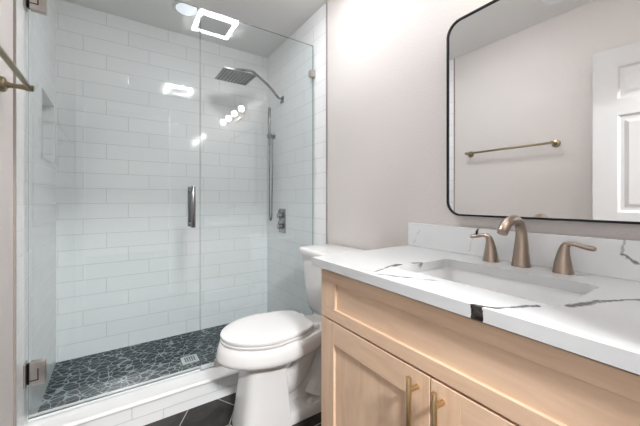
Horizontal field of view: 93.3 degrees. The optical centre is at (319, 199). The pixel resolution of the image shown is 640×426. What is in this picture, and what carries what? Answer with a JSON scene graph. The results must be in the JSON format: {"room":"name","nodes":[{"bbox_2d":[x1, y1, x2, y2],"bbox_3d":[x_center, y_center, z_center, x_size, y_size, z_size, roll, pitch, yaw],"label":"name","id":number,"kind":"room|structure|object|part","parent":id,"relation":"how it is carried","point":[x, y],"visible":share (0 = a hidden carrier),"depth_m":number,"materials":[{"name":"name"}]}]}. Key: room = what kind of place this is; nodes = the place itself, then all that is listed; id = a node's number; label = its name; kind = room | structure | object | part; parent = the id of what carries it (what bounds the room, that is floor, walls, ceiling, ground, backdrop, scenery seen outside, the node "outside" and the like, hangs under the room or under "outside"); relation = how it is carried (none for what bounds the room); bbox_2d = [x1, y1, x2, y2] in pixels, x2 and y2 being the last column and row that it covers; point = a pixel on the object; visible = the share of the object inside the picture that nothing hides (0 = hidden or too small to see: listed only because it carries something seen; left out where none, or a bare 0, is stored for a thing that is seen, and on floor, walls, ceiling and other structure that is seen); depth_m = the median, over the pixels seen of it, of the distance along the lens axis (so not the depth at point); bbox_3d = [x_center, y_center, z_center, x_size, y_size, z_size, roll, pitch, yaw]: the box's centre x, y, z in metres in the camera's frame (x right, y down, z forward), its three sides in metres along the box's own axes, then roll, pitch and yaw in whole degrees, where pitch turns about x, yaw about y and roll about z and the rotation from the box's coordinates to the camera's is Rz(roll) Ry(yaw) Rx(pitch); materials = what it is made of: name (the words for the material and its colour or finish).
{"room":"bathroom","nodes":[
{"label":"bathroom","id":0,"kind":"room"},
{"bbox_2d":[0,0,55,425],"bbox_3d":[-0.979,-0.126,0.760,0.100,2.433,2.967,0,0,-34],"label":"wall","id":1,"kind":"structure","parent":0,"point":[42,28],"depth_m":1.38,"materials":[{"name":"white tile"}]},
{"bbox_2d":[13,0,15,425],"bbox_3d":[-1.219,-0.126,1.206,0.010,2.433,0.010,0,0,-34],"label":"trim","id":2,"kind":"structure","parent":1,"relation":"attached to","point":[14,1],"depth_m":1.20,"materials":[{"name":"beige tile"}]},
{"bbox_2d":[0,46,34,91],"bbox_3d":[-0.915,-0.409,0.827,0.088,0.054,0.696,0,0,-34],"label":"towel bar","id":3,"kind":"object","parent":1,"relation":"attached to","point":[4,84],"visible":1,"depth_m":1.05,"materials":[{"name":"gold metal"}]},
{"bbox_3d":[-1.087,-0.409,1.098,0.072,0.026,0.026,0,0,-34],"label":"post","id":4,"kind":"part","parent":3,"relation":"part of","materials":[{"name":"gold metal"}]},
{"bbox_2d":[23,0,199,421],"bbox_3d":[-0.998,-0.059,1.538,0.734,2.088,0.115,0,0,-34],"label":"shower door","id":5,"kind":"structure","parent":1,"relation":"attached to","point":[34,372],"depth_m":1.35,"materials":[{"name":"clear glass"}]},
{"bbox_3d":[-1.300,-0.894,1.336,0.008,0.104,0.056,0,0,-34],"label":"wall plate","id":6,"kind":"part","parent":5,"relation":"part of","materials":[{"name":"silver metal"}]},
{"bbox_3d":[-1.300,0.773,1.336,0.008,0.104,0.056,0,0,-34],"label":"wall plate","id":7,"kind":"part","parent":5,"relation":"part of","materials":[{"name":"silver metal"}]},
{"bbox_3d":[-0.730,0.041,1.718,0.025,0.230,0.115,0,0,-34],"label":"pull handle","id":8,"kind":"part","parent":5,"relation":"part of","materials":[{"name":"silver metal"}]},
{"bbox_2d":[56,0,266,362],"bbox_3d":[-1.158,-0.096,2.487,1.725,2.493,0.100,0,0,-34],"label":"wall","id":9,"kind":"structure","parent":0,"point":[144,118],"depth_m":2.33,"materials":[{"name":"white tile"}]},
{"bbox_2d":[37,323,320,425],"bbox_3d":[0.110,1.121,-0.484,2.925,0.060,6.247,0,0,-34],"label":"floor","id":10,"kind":"structure","parent":0,"point":[81,378],"depth_m":1.91,"materials":[{"name":"black tile"}]},
{"bbox_2d":[24,362,238,425],"bbox_3d":[-0.646,1.029,1.723,1.525,0.123,0.225,0,0,-34],"label":"shower curb","id":11,"kind":"object","parent":10,"relation":"on","point":[147,405],"visible":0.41,"depth_m":1.51,"materials":[{"name":"white tile"}]},
{"bbox_2d":[201,8,314,370],"bbox_3d":[-0.364,-0.057,1.963,0.780,2.094,0.032,0,0,-34],"label":"glass panel","id":12,"kind":"object","parent":11,"relation":"on","point":[311,73],"visible":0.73,"depth_m":2.17,"materials":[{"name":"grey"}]},
{"bbox_2d":[180,354,199,364],"bbox_3d":[-0.887,1.088,2.060,0.104,0.005,0.104,0,0,-34],"label":"floor drain","id":13,"kind":"object","parent":10,"relation":"on","point":[191,358],"visible":1,"depth_m":2.05,"materials":[{"name":"white metal"}]},
{"bbox_2d":[216,244,364,425],"bbox_3d":[-0.140,0.690,1.596,0.795,0.802,0.456,0,0,-34],"label":"toilet","id":14,"kind":"object","parent":10,"relation":"on","point":[276,355],"visible":0.77,"depth_m":1.44,"materials":[{"name":"white ceramic"}]},
{"bbox_3d":[-0.268,0.660,1.510,0.445,0.019,0.348,0,0,-34],"label":"seat","id":15,"kind":"part","parent":14,"relation":"part of","materials":[{"name":"white plastic"}]},
{"bbox_3d":[-0.269,0.635,1.509,0.444,0.023,0.348,0,0,-34],"label":"lid","id":16,"kind":"part","parent":14,"relation":"part of","materials":[{"name":"white plastic"}]},
{"bbox_3d":[-0.231,0.757,1.535,0.575,0.178,0.371,0,0,-34],"label":"bowl","id":17,"kind":"part","parent":14,"relation":"part of","materials":[{"name":"white ceramic"}]},
{"bbox_3d":[0.091,0.499,1.750,0.240,0.353,0.428,0,0,-34],"label":"tank","id":18,"kind":"part","parent":14,"relation":"part of","materials":[{"name":"white ceramic"}]},
{"bbox_3d":[0.083,0.308,1.745,0.259,0.038,0.456,0,0,-34],"label":"tank lid","id":19,"kind":"part","parent":14,"relation":"part of","materials":[{"name":"white ceramic"}]},
{"bbox_2d":[321,268,639,425],"bbox_3d":[0.533,0.672,0.808,0.580,0.838,1.157,0,0,-34],"label":"vanity cabinet","id":20,"kind":"object","parent":10,"relation":"on","point":[388,358],"visible":0.96,"depth_m":0.72,"materials":[{"name":"brown wood"}]},
{"bbox_3d":[0.150,0.708,0.955,0.010,0.381,0.326,0,0,-34],"label":"door","id":21,"kind":"part","parent":20,"relation":"part of","materials":[{"name":"brown wood"}]},
{"bbox_3d":[0.146,0.480,0.952,0.020,0.078,0.323,0,0,-34],"label":"rail","id":22,"kind":"part","parent":20,"relation":"part of","materials":[{"name":"brown wood"}]},
{"bbox_3d":[0.234,0.547,0.768,0.040,0.198,0.013,0,0,-34],"label":"handle","id":23,"kind":"part","parent":20,"relation":"part of","materials":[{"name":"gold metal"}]},
{"bbox_3d":[0.276,0.547,0.706,0.040,0.198,0.013,0,0,-34],"label":"handle","id":24,"kind":"part","parent":20,"relation":"part of","materials":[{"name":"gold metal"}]},
{"bbox_3d":[0.281,0.414,0.751,0.020,0.040,0.964,0,0,-34],"label":"rail","id":25,"kind":"part","parent":20,"relation":"part of","materials":[{"name":"brown wood"}]},
{"bbox_2d":[312,245,639,374],"bbox_3d":[0.532,0.235,0.824,0.565,0.029,1.183,0,0,-34],"label":"countertop","id":26,"kind":"structure","parent":20,"relation":"on","point":[602,325],"depth_m":0.69,"materials":[{"name":"white stone"}]},
{"bbox_2d":[417,267,584,305],"bbox_3d":[0.482,0.322,0.875,0.330,0.142,0.496,0,0,-34],"label":"sink basin","id":27,"kind":"object","parent":26,"relation":"in","point":[542,294],"visible":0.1,"depth_m":0.95,"materials":[{"name":"white ceramic"}]},
{"bbox_2d":[469,215,596,274],"bbox_3d":[0.626,0.136,0.966,0.167,0.169,0.364,0,0,-34],"label":"faucet","id":28,"kind":"object","parent":26,"relation":"on","point":[562,264],"visible":1,"depth_m":0.98,"materials":[{"name":"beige metal"}]},
{"bbox_3d":[0.592,0.135,1.115,0.022,0.023,0.079,0,0,-34],"label":"lever","id":29,"kind":"part","parent":28,"relation":"part of","materials":[{"name":"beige metal"}]},
{"bbox_3d":[0.613,0.174,1.085,0.053,0.092,0.053,0,0,-34],"label":"handle","id":30,"kind":"part","parent":28,"relation":"part of","materials":[{"name":"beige metal"}]},
{"bbox_3d":[0.621,0.136,0.973,0.167,0.169,0.057,0,0,-34],"label":"spout","id":31,"kind":"part","parent":28,"relation":"part of","materials":[{"name":"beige metal"}]},
{"bbox_3d":[0.731,0.174,0.909,0.053,0.092,0.053,0,0,-34],"label":"handle","id":32,"kind":"part","parent":28,"relation":"part of","materials":[{"name":"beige metal"}]},
{"bbox_3d":[0.751,0.135,0.879,0.022,0.023,0.079,0,0,-34],"label":"lever","id":33,"kind":"part","parent":28,"relation":"part of","materials":[{"name":"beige metal"}]},
{"bbox_3d":[0.415,0.480,0.551,0.020,0.078,0.325,0,0,-34],"label":"rail","id":34,"kind":"part","parent":20,"relation":"part of","materials":[{"name":"brown wood"}]},
{"bbox_2d":[62,0,328,57],"bbox_3d":[0.082,-1.372,-0.442,2.925,0.060,6.347,0,0,-34],"label":"ceiling","id":35,"kind":"structure","parent":0,"point":[282,17],"depth_m":2.24,"materials":[{"name":"white paint"}]},
{"bbox_2d":[172,0,200,16],"bbox_3d":[-0.938,-1.338,2.126,0.190,0.009,0.190,0,0,-34],"label":"recessed light","id":36,"kind":"object","parent":35,"relation":"in","point":[181,8],"visible":0.91,"depth_m":2.12,"materials":[{"name":"white paint"}]},
{"bbox_2d":[267,0,639,315],"bbox_3d":[1.282,-0.126,0.301,0.104,2.433,6.247,0,0,-34],"label":"wall","id":37,"kind":"structure","parent":0,"point":[387,58],"depth_m":1.76,"materials":[{"name":"white paint"}]},
{"bbox_2d":[215,67,283,103],"bbox_3d":[-0.542,-0.939,2.446,0.538,0.219,0.250,0,0,-34],"label":"shower","id":38,"kind":"object","parent":37,"relation":"attached to","point":[238,76],"visible":1,"depth_m":2.38,"materials":[{"name":"silver metal"}]},
{"bbox_3d":[-0.660,-0.972,2.367,0.255,0.031,0.250,0,0,-34],"label":"head plate","id":39,"kind":"part","parent":38,"relation":"part of","materials":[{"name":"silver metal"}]},
{"bbox_3d":[-0.497,-0.948,2.479,0.421,0.201,0.027,0,0,-34],"label":"arm","id":40,"kind":"part","parent":38,"relation":"part of","materials":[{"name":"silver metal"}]},
{"bbox_2d":[267,107,275,220],"bbox_3d":[-0.439,-0.316,2.713,0.068,1.016,0.048,0,0,-34],"label":"slide bar","id":41,"kind":"object","parent":37,"relation":"attached to","point":[269,135],"visible":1,"depth_m":2.70,"materials":[{"name":"grey metal"}]},
{"bbox_2d":[277,209,285,232],"bbox_3d":[-0.341,0.182,2.588,0.046,0.207,0.120,0,0,-34],"label":"shower valve","id":42,"kind":"object","parent":37,"relation":"attached to","point":[281,214],"visible":1,"depth_m":2.57,"materials":[{"name":"grey metal"}]},
{"bbox_3d":[-0.344,0.231,2.586,0.038,0.048,0.048,0,0,-34],"label":"knob","id":43,"kind":"part","parent":42,"relation":"part of","materials":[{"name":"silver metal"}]},
{"bbox_3d":[-0.344,0.136,2.586,0.038,0.048,0.048,0,0,-34],"label":"knob","id":44,"kind":"part","parent":42,"relation":"part of","materials":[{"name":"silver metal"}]},
{"bbox_2d":[326,1,327,243],"bbox_3d":[0.046,-0.126,2.054,0.010,2.433,0.009,0,0,-34],"label":"trim","id":45,"kind":"structure","parent":37,"relation":"attached to","point":[326,1],"depth_m":2.05,"materials":[{"name":"grey tile"}]},
{"bbox_2d":[408,223,639,281],"bbox_3d":[0.761,0.166,0.973,0.020,0.108,1.177,0,0,-34],"label":"backsplash","id":46,"kind":"structure","parent":37,"relation":"attached to","point":[616,258],"depth_m":0.99,"materials":[{"name":"white stone"}]},
{"bbox_2d":[446,0,639,224],"bbox_3d":[0.796,-0.336,0.915,0.028,0.806,0.897,0,0,-34],"label":"wall mirror","id":47,"kind":"object","parent":37,"relation":"attached to","point":[543,96],"visible":1,"depth_m":0.99,"materials":[{"name":"black mirror"}]}
]}

